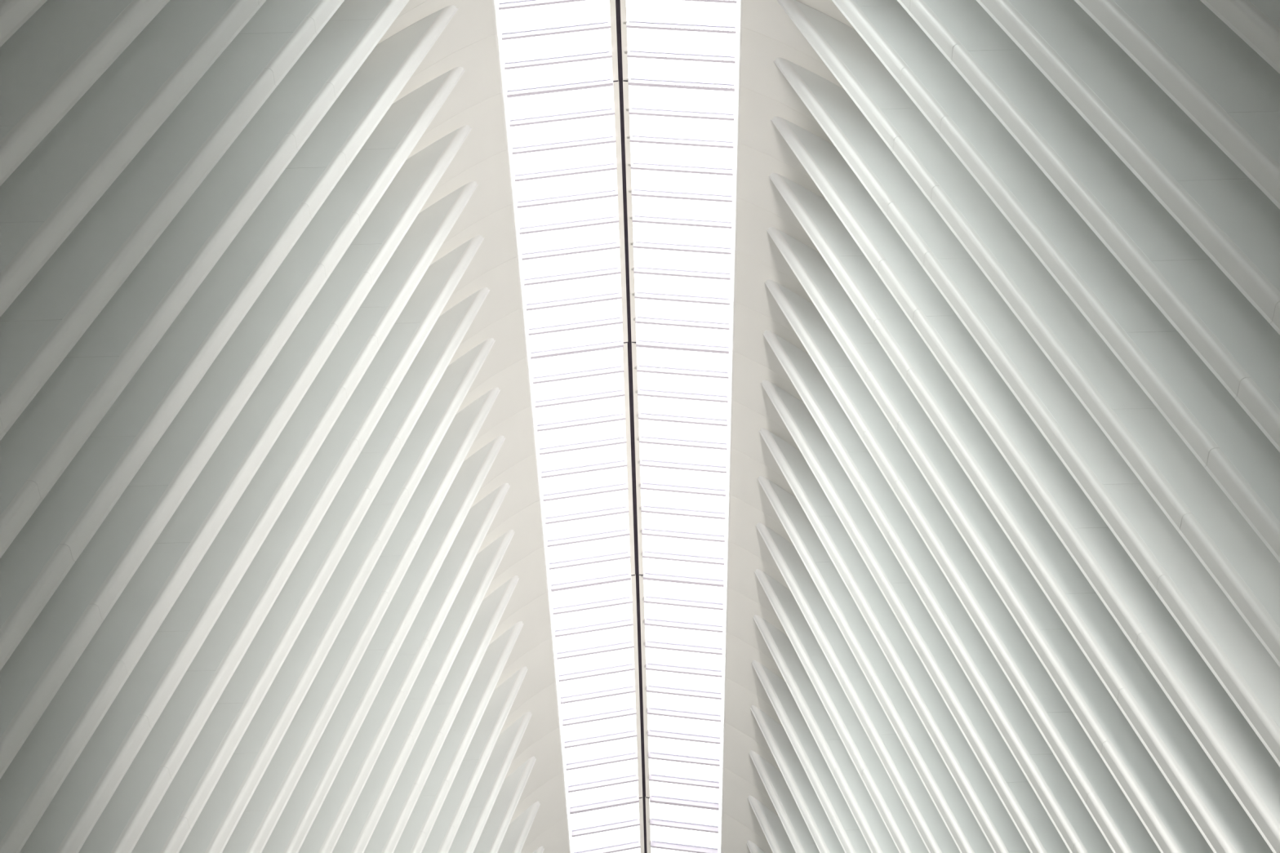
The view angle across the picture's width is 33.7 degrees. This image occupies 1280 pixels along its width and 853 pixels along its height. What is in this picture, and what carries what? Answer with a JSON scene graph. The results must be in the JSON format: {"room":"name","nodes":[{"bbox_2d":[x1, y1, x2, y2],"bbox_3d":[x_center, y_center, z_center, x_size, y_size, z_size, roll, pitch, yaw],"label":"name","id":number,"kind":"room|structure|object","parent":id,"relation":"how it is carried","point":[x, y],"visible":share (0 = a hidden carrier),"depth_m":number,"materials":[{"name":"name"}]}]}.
{"room":"shopping mall","nodes":[
{"label":"shopping mall","id":0,"kind":"room"},
{"bbox_3d":[-12.014,9.763,35.167,13.722,45.740,67.346,-2,-51,0],"label":"wall","id":1,"kind":"structure","parent":0,"visible":0},
{"bbox_2d":[0,0,47,47],"bbox_3d":[-10.029,-1.643,22.146,13.104,39.916,0.370,-2,-51,0],"label":"rib","id":2,"kind":"object","parent":1,"relation":"attached to","point":[14,14],"visible":1,"depth_m":26.33,"materials":[{"name":"white paint"}]},
{"bbox_2d":[0,0,169,186],"bbox_3d":[-10.148,-0.477,23.681,13.350,40.825,0.370,-2,-51,0],"label":"rib","id":3,"kind":"object","parent":1,"relation":"attached to","point":[46,66],"visible":0.99,"depth_m":28.96,"materials":[{"name":"white paint"}]},
{"bbox_2d":[0,0,266,316],"bbox_3d":[-10.255,0.706,25.194,13.582,41.677,0.370,-2,-51,0],"label":"rib","id":4,"kind":"object","parent":1,"relation":"attached to","point":[44,199],"visible":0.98,"depth_m":31.08,"materials":[{"name":"white paint"}]},
{"bbox_2d":[0,0,344,440],"bbox_3d":[-10.351,1.907,26.685,13.799,42.473,0.370,-2,-51,0],"label":"rib","id":5,"kind":"object","parent":1,"relation":"attached to","point":[44,322],"visible":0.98,"depth_m":33.04,"materials":[{"name":"white paint"}]},
{"bbox_2d":[0,0,409,558],"bbox_3d":[-10.437,3.126,28.154,14.002,43.211,0.370,-2,-51,0],"label":"rib","id":6,"kind":"object","parent":1,"relation":"attached to","point":[55,425],"visible":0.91,"depth_m":34.86,"materials":[{"name":"white paint"}]},
{"bbox_2d":[0,4,458,671],"bbox_3d":[-10.512,4.363,29.601,14.190,43.893,0.370,-2,-51,0],"label":"rib","id":7,"kind":"object","parent":1,"relation":"attached to","point":[36,562],"visible":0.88,"depth_m":36.36,"materials":[{"name":"white paint"}]},
{"bbox_2d":[0,66,466,778],"bbox_3d":[-10.577,5.617,31.026,14.365,44.518,0.370,-2,-51,0],"label":"rib","id":8,"kind":"object","parent":1,"relation":"attached to","point":[35,671],"visible":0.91,"depth_m":37.46,"materials":[{"name":"white paint"}]},
{"bbox_2d":[0,124,472,852],"bbox_3d":[-10.630,6.889,32.429,14.526,45.086,0.370,-2,-51,0],"label":"rib","id":9,"kind":"object","parent":1,"relation":"attached to","point":[29,784],"visible":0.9,"depth_m":38.61,"materials":[{"name":"white paint"}]},
{"bbox_2d":[19,181,478,852],"bbox_3d":[-10.674,8.178,33.810,14.673,45.597,0.370,-2,-51,0],"label":"rib","id":10,"kind":"object","parent":1,"relation":"attached to","point":[85,793],"visible":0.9,"depth_m":40.59,"materials":[{"name":"white paint"}]},
{"bbox_2d":[78,235,484,852],"bbox_3d":[-10.706,9.486,35.169,14.807,46.051,0.370,-2,-51,0],"label":"rib","id":11,"kind":"object","parent":1,"relation":"attached to","point":[135,799],"visible":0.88,"depth_m":42.80,"materials":[{"name":"white paint"}]},
{"bbox_2d":[131,287,489,852],"bbox_3d":[-10.728,10.810,36.506,14.926,46.449,0.370,-2,-51,0],"label":"rib","id":12,"kind":"object","parent":1,"relation":"attached to","point":[177,812],"visible":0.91,"depth_m":45.04,"materials":[{"name":"white paint"}]},
{"bbox_2d":[178,337,495,852],"bbox_3d":[-10.740,12.153,37.820,15.032,46.789,0.370,-2,-51,0],"label":"rib","id":13,"kind":"object","parent":1,"relation":"attached to","point":[215,825],"visible":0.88,"depth_m":47.18,"materials":[{"name":"white paint"}]},
{"bbox_2d":[222,386,500,852],"bbox_3d":[-10.741,13.513,39.113,15.125,47.073,0.370,-2,-51,0],"label":"rib","id":14,"kind":"object","parent":1,"relation":"attached to","point":[255,825],"visible":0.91,"depth_m":49.30,"materials":[{"name":"white paint"}]},
{"bbox_2d":[261,435,506,852],"bbox_3d":[-10.732,14.891,40.384,15.203,47.300,0.370,-2,-51,0],"label":"rib","id":15,"kind":"object","parent":1,"relation":"attached to","point":[289,833],"visible":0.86,"depth_m":51.35,"materials":[{"name":"white paint"}]},
{"bbox_2d":[297,483,510,852],"bbox_3d":[-10.712,16.287,41.632,15.268,47.470,0.370,-2,-51,0],"label":"rib","id":16,"kind":"object","parent":1,"relation":"attached to","point":[323,835],"visible":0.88,"depth_m":53.40,"materials":[{"name":"white paint"}]},
{"bbox_2d":[332,529,515,852],"bbox_3d":[-10.681,17.700,42.859,15.320,47.584,0.370,-2,-51,0],"label":"rib","id":17,"kind":"object","parent":1,"relation":"attached to","point":[369,807],"visible":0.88,"depth_m":55.36,"materials":[{"name":"white paint"}]},
{"bbox_2d":[364,575,519,852],"bbox_3d":[-10.640,19.131,44.064,15.357,47.640,0.370,-2,-51,0],"label":"rib","id":18,"kind":"object","parent":1,"relation":"attached to","point":[397,812],"visible":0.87,"depth_m":57.30,"materials":[{"name":"white paint"}]},
{"bbox_2d":[393,621,524,852],"bbox_3d":[-10.589,20.580,45.246,15.381,47.640,0.370,-2,-51,0],"label":"rib","id":19,"kind":"object","parent":1,"relation":"attached to","point":[416,832],"visible":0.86,"depth_m":59.19,"materials":[{"name":"white paint"}]},
{"bbox_2d":[376,0,571,852],"bbox_3d":[-4.565,-2.788,49.215,4.010,13.360,67.376,-2,-51,0],"label":"ridge beam","id":20,"kind":"structure","parent":1,"relation":"attached to","point":[470,41],"depth_m":55.98,"materials":[{"name":"white metal"}]},
{"bbox_2d":[496,0,618,97],"bbox_3d":[-1.982,-10.512,45.534,2.800,3.964,9.263,-2,-51,0],"label":"skylight leaf","id":21,"kind":"object","parent":20,"relation":"attached to","point":[611,24],"visible":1,"depth_m":48.74,"materials":[{"name":"beige paint"}]},
{"bbox_2d":[615,0,622,79],"bbox_3d":[-0.534,-10.694,45.677,0.414,3.648,9.275,-2,-51,0],"label":"seal","id":22,"kind":"object","parent":21,"relation":"attached to","point":[617,2],"visible":1,"depth_m":48.79,"materials":[{"name":"rubber"}]},
{"bbox_2d":[508,80,627,359],"bbox_3d":[-1.820,-5.082,53.525,2.823,2.577,9.263,-2,-51,0],"label":"skylight leaf","id":23,"kind":"object","parent":20,"relation":"attached to","point":[616,139],"visible":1,"depth_m":53.62,"materials":[{"name":"beige paint"}]},
{"bbox_2d":[613,80,631,341],"bbox_3d":[-0.370,-5.266,53.668,0.414,2.254,9.275,-2,-51,0],"label":"seal","id":24,"kind":"object","parent":23,"relation":"attached to","point":[620,82],"visible":1,"depth_m":53.42,"materials":[{"name":"rubber"}]},
{"bbox_2d":[529,342,635,591],"bbox_3d":[-1.638,1.263,60.393,2.797,1.291,9.263,-2,-51,0],"label":"skylight leaf","id":25,"kind":"object","parent":20,"relation":"attached to","point":[624,368],"visible":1,"depth_m":60.49,"materials":[{"name":"beige paint"}]},
{"bbox_2d":[552,573,642,814],"bbox_3d":[-1.381,8.491,66.177,2.730,1.478,9.263,-2,-51,0],"label":"skylight leaf","id":26,"kind":"object","parent":20,"relation":"attached to","point":[626,600],"visible":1,"depth_m":66.39,"materials":[{"name":"beige paint"}]},
{"bbox_2d":[631,573,645,796],"bbox_3d":[0.023,8.216,66.433,0.414,0.858,9.275,-2,-51,0],"label":"seal","id":27,"kind":"object","parent":26,"relation":"attached to","point":[637,594],"visible":1,"depth_m":66.44,"materials":[{"name":"rubber"}]},
{"bbox_2d":[571,798,644,852],"bbox_3d":[-1.067,16.560,70.928,2.564,2.867,9.263,-2,-51,0],"label":"skylight leaf","id":28,"kind":"object","parent":20,"relation":"attached to","point":[636,822],"visible":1,"depth_m":69.40,"materials":[{"name":"beige paint"}]},
{"bbox_2d":[421,666,528,852],"bbox_3d":[-10.527,22.046,46.407,15.391,47.582,0.370,-2,-51,0],"label":"rib","id":29,"kind":"object","parent":1,"relation":"attached to","point":[444,830],"visible":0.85,"depth_m":61.04,"materials":[{"name":"white paint"}]},
{"bbox_2d":[448,711,532,852],"bbox_3d":[-10.454,23.530,47.545,15.386,47.468,0.370,-2,-51,0],"label":"rib","id":30,"kind":"object","parent":1,"relation":"attached to","point":[467,837],"visible":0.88,"depth_m":62.87,"materials":[{"name":"white paint"}]},
{"bbox_2d":[473,756,536,852],"bbox_3d":[-10.370,25.032,48.661,15.368,47.298,0.370,-2,-51,0],"label":"rib","id":31,"kind":"object","parent":1,"relation":"attached to","point":[490,841],"visible":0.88,"depth_m":64.64,"materials":[{"name":"white paint"}]},
{"bbox_2d":[497,800,540,852],"bbox_3d":[-10.276,26.551,49.756,15.336,47.070,0.370,-2,-51,0],"label":"rib","id":32,"kind":"object","parent":1,"relation":"attached to","point":[517,833],"visible":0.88,"depth_m":66.39,"materials":[{"name":"white paint"}]},
{"bbox_2d":[533,845,544,852],"bbox_3d":[-10.171,28.088,50.828,15.289,46.785,0.370,-2,-51,0],"label":"rib","id":33,"kind":"object","parent":1,"relation":"attached to","point":[540,849],"visible":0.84,"depth_m":68.26,"materials":[{"name":"white paint"}]},
{"bbox_3d":[12.018,9.101,35.125,13.722,45.740,67.346,-2,-51,0],"label":"wall","id":34,"kind":"structure","parent":0,"visible":0},
{"bbox_2d":[746,840,765,852],"bbox_3d":[11.242,27.498,50.791,15.289,46.785,0.370,-2,-51,0],"label":"rib","id":35,"kind":"object","parent":34,"relation":"attached to","point":[753,848],"visible":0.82,"depth_m":68.10,"materials":[{"name":"white paint"}]},
{"bbox_2d":[747,795,795,852],"bbox_3d":[11.258,25.958,49.718,15.336,47.070,0.370,-2,-51,0],"label":"rib","id":36,"kind":"object","parent":34,"relation":"attached to","point":[775,833],"visible":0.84,"depth_m":66.26,"materials":[{"name":"white paint"}]},
{"bbox_2d":[748,750,819,852],"bbox_3d":[11.265,24.436,48.624,15.368,47.298,0.370,-2,-51,0],"label":"rib","id":37,"kind":"object","parent":34,"relation":"attached to","point":[791,818],"visible":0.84,"depth_m":64.50,"materials":[{"name":"white paint"}]},
{"bbox_2d":[720,0,855,852],"bbox_3d":[3.939,-3.022,49.200,4.010,13.360,67.376,-2,-51,0],"label":"ridge beam","id":38,"kind":"structure","parent":34,"relation":"attached to","point":[766,33],"depth_m":56.31,"materials":[{"name":"white metal"}]},
{"bbox_2d":[622,80,737,354],"bbox_3d":[1.090,-5.162,53.519,2.815,2.575,9.263,-2,-51,0],"label":"skylight leaf","id":39,"kind":"object","parent":38,"relation":"attached to","point":[628,138],"visible":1,"depth_m":53.60,"materials":[{"name":"beige paint"}]},
{"bbox_2d":[620,0,739,91],"bbox_3d":[0.921,-10.591,45.529,2.800,3.964,9.263,-2,-51,0],"label":"skylight leaf","id":40,"kind":"object","parent":38,"relation":"attached to","point":[625,24],"visible":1,"depth_m":48.80,"materials":[{"name":"beige paint"}]},
{"bbox_2d":[639,575,723,810],"bbox_3d":[1.444,8.413,66.171,2.722,1.476,9.263,-2,-51,0],"label":"skylight leaf","id":41,"kind":"object","parent":38,"relation":"attached to","point":[646,599],"visible":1,"depth_m":66.39,"materials":[{"name":"beige paint"}]},
{"bbox_2d":[631,342,731,586],"bbox_3d":[1.274,1.182,60.389,2.805,1.292,9.263,-2,-51,0],"label":"skylight leaf","id":42,"kind":"object","parent":38,"relation":"attached to","point":[637,368],"visible":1,"depth_m":60.50,"materials":[{"name":"beige paint"}]},
{"bbox_2d":[623,341,639,573],"bbox_3d":[-0.185,1.044,60.579,0.414,0.857,9.275,-2,-51,0],"label":"seal","id":43,"kind":"object","parent":42,"relation":"attached to","point":[629,343],"visible":1,"depth_m":60.51,"materials":[{"name":"rubber"}]},
{"bbox_2d":[644,796,718,852],"bbox_3d":[1.583,16.486,70.924,2.572,2.868,9.263,-2,-51,0],"label":"skylight leaf","id":44,"kind":"object","parent":38,"relation":"attached to","point":[655,822],"visible":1,"depth_m":69.49,"materials":[{"name":"beige paint"}]},
{"bbox_2d":[639,796,649,852],"bbox_3d":[0.254,16.286,71.186,0.414,2.250,9.275,-2,-51,0],"label":"seal","id":45,"kind":"object","parent":44,"relation":"attached to","point":[642,797],"visible":1,"depth_m":69.59,"materials":[{"name":"rubber"}]},
{"bbox_2d":[750,705,844,852],"bbox_3d":[11.262,22.932,47.507,15.386,47.468,0.370,-2,-51,0],"label":"rib","id":46,"kind":"object","parent":34,"relation":"attached to","point":[805,797],"visible":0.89,"depth_m":62.70,"materials":[{"name":"white paint"}]},
{"bbox_2d":[751,660,871,852],"bbox_3d":[11.249,21.446,46.368,15.391,47.582,0.370,-2,-51,0],"label":"rib","id":47,"kind":"object","parent":34,"relation":"attached to","point":[809,754],"visible":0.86,"depth_m":60.86,"materials":[{"name":"white paint"}]},
{"bbox_2d":[752,614,899,852],"bbox_3d":[11.226,19.979,45.208,15.381,47.640,0.370,-2,-51,0],"label":"rib","id":48,"kind":"object","parent":34,"relation":"attached to","point":[858,799],"visible":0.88,"depth_m":59.02,"materials":[{"name":"white paint"}]},
{"bbox_2d":[754,568,928,852],"bbox_3d":[11.194,18.530,44.025,15.357,47.640,0.370,-2,-51,0],"label":"rib","id":49,"kind":"object","parent":34,"relation":"attached to","point":[890,806],"visible":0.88,"depth_m":57.08,"materials":[{"name":"white paint"}]},
{"bbox_2d":[755,522,959,852],"bbox_3d":[11.151,17.099,42.821,15.320,47.584,0.370,-2,-51,0],"label":"rib","id":50,"kind":"object","parent":34,"relation":"attached to","point":[917,802],"visible":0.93,"depth_m":55.09,"materials":[{"name":"white paint"}]},
{"bbox_2d":[757,475,994,852],"bbox_3d":[11.100,15.686,41.594,15.268,47.470,0.370,-2,-51,0],"label":"rib","id":51,"kind":"object","parent":34,"relation":"attached to","point":[939,783],"visible":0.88,"depth_m":53.10,"materials":[{"name":"white paint"}]},
{"bbox_2d":[759,428,1030,852],"bbox_3d":[11.038,14.291,40.346,15.203,47.300,0.370,-2,-51,0],"label":"rib","id":52,"kind":"object","parent":34,"relation":"attached to","point":[983,801],"visible":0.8,"depth_m":51.05,"materials":[{"name":"white paint"}]},
{"bbox_2d":[760,379,1070,852],"bbox_3d":[10.967,12.915,39.075,15.125,47.073,0.370,-2,-51,0],"label":"rib","id":53,"kind":"object","parent":34,"relation":"attached to","point":[1017,796],"visible":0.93,"depth_m":48.94,"materials":[{"name":"white paint"}]},
{"bbox_2d":[762,330,1113,852],"bbox_3d":[10.887,11.557,37.782,15.032,46.789,0.370,-2,-51,0],"label":"rib","id":54,"kind":"object","parent":34,"relation":"attached to","point":[1070,817],"visible":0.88,"depth_m":46.82,"materials":[{"name":"white paint"}]},
{"bbox_2d":[764,279,1160,852],"bbox_3d":[10.797,10.217,36.468,14.926,46.449,0.370,-2,-51,0],"label":"rib","id":55,"kind":"object","parent":34,"relation":"attached to","point":[1110,810],"visible":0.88,"depth_m":44.65,"materials":[{"name":"white paint"}]},
{"bbox_2d":[766,226,1213,852],"bbox_3d":[10.697,8.896,35.131,14.807,46.051,0.370,-2,-51,0],"label":"rib","id":56,"kind":"object","parent":34,"relation":"attached to","point":[1153,799],"visible":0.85,"depth_m":42.42,"materials":[{"name":"white paint"}]},
{"bbox_2d":[768,173,1273,852],"bbox_3d":[10.588,7.593,33.773,14.673,45.597,0.370,-2,-51,0],"label":"rib","id":57,"kind":"object","parent":34,"relation":"attached to","point":[1204,794],"visible":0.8,"depth_m":40.13,"materials":[{"name":"white paint"}]},
{"bbox_2d":[771,116,1279,852],"bbox_3d":[10.469,6.308,32.392,14.526,45.086,0.370,-2,-51,0],"label":"rib","id":58,"kind":"object","parent":34,"relation":"attached to","point":[1235,750],"visible":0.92,"depth_m":38.32,"materials":[{"name":"white paint"}]},
{"bbox_2d":[773,57,1279,767],"bbox_3d":[10.340,5.041,30.990,14.365,44.518,0.370,-2,-51,0],"label":"rib","id":59,"kind":"object","parent":34,"relation":"attached to","point":[1250,676],"visible":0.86,"depth_m":37.16,"materials":[{"name":"white paint"}]},
{"bbox_2d":[776,0,1279,667],"bbox_3d":[10.202,3.792,29.565,14.190,43.893,0.370,-2,-51,0],"label":"rib","id":60,"kind":"object","parent":34,"relation":"attached to","point":[1243,567],"visible":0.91,"depth_m":35.89,"materials":[{"name":"white paint"}]},
{"bbox_2d":[831,0,1279,563],"bbox_3d":[10.054,2.562,28.118,14.002,43.211,0.370,-2,-51,0],"label":"rib","id":61,"kind":"object","parent":34,"relation":"attached to","point":[1242,461],"visible":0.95,"depth_m":34.14,"materials":[{"name":"white paint"}]},
{"bbox_2d":[897,0,1279,452],"bbox_3d":[9.896,1.350,26.650,13.799,42.473,0.370,-2,-51,0],"label":"rib","id":62,"kind":"object","parent":34,"relation":"attached to","point":[1238,345],"visible":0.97,"depth_m":32.22,"materials":[{"name":"white paint"}]},
{"bbox_2d":[976,0,1279,334],"bbox_3d":[9.728,0.156,25.159,13.582,41.677,0.370,-2,-51,0],"label":"rib","id":63,"kind":"object","parent":34,"relation":"attached to","point":[1234,223],"visible":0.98,"depth_m":30.21,"materials":[{"name":"white paint"}]},
{"bbox_2d":[1074,0,1279,208],"bbox_3d":[9.550,-1.020,23.647,13.350,40.825,0.370,-2,-51,0],"label":"rib","id":64,"kind":"object","parent":34,"relation":"attached to","point":[1230,92],"visible":0.98,"depth_m":28.02,"materials":[{"name":"white paint"}]},
{"bbox_2d":[1200,0,1279,74],"bbox_3d":[9.363,-2.177,22.112,13.104,39.916,0.370,-2,-51,0],"label":"rib","id":65,"kind":"object","parent":34,"relation":"attached to","point":[1256,22],"visible":1,"depth_m":25.36,"materials":[{"name":"white paint"}]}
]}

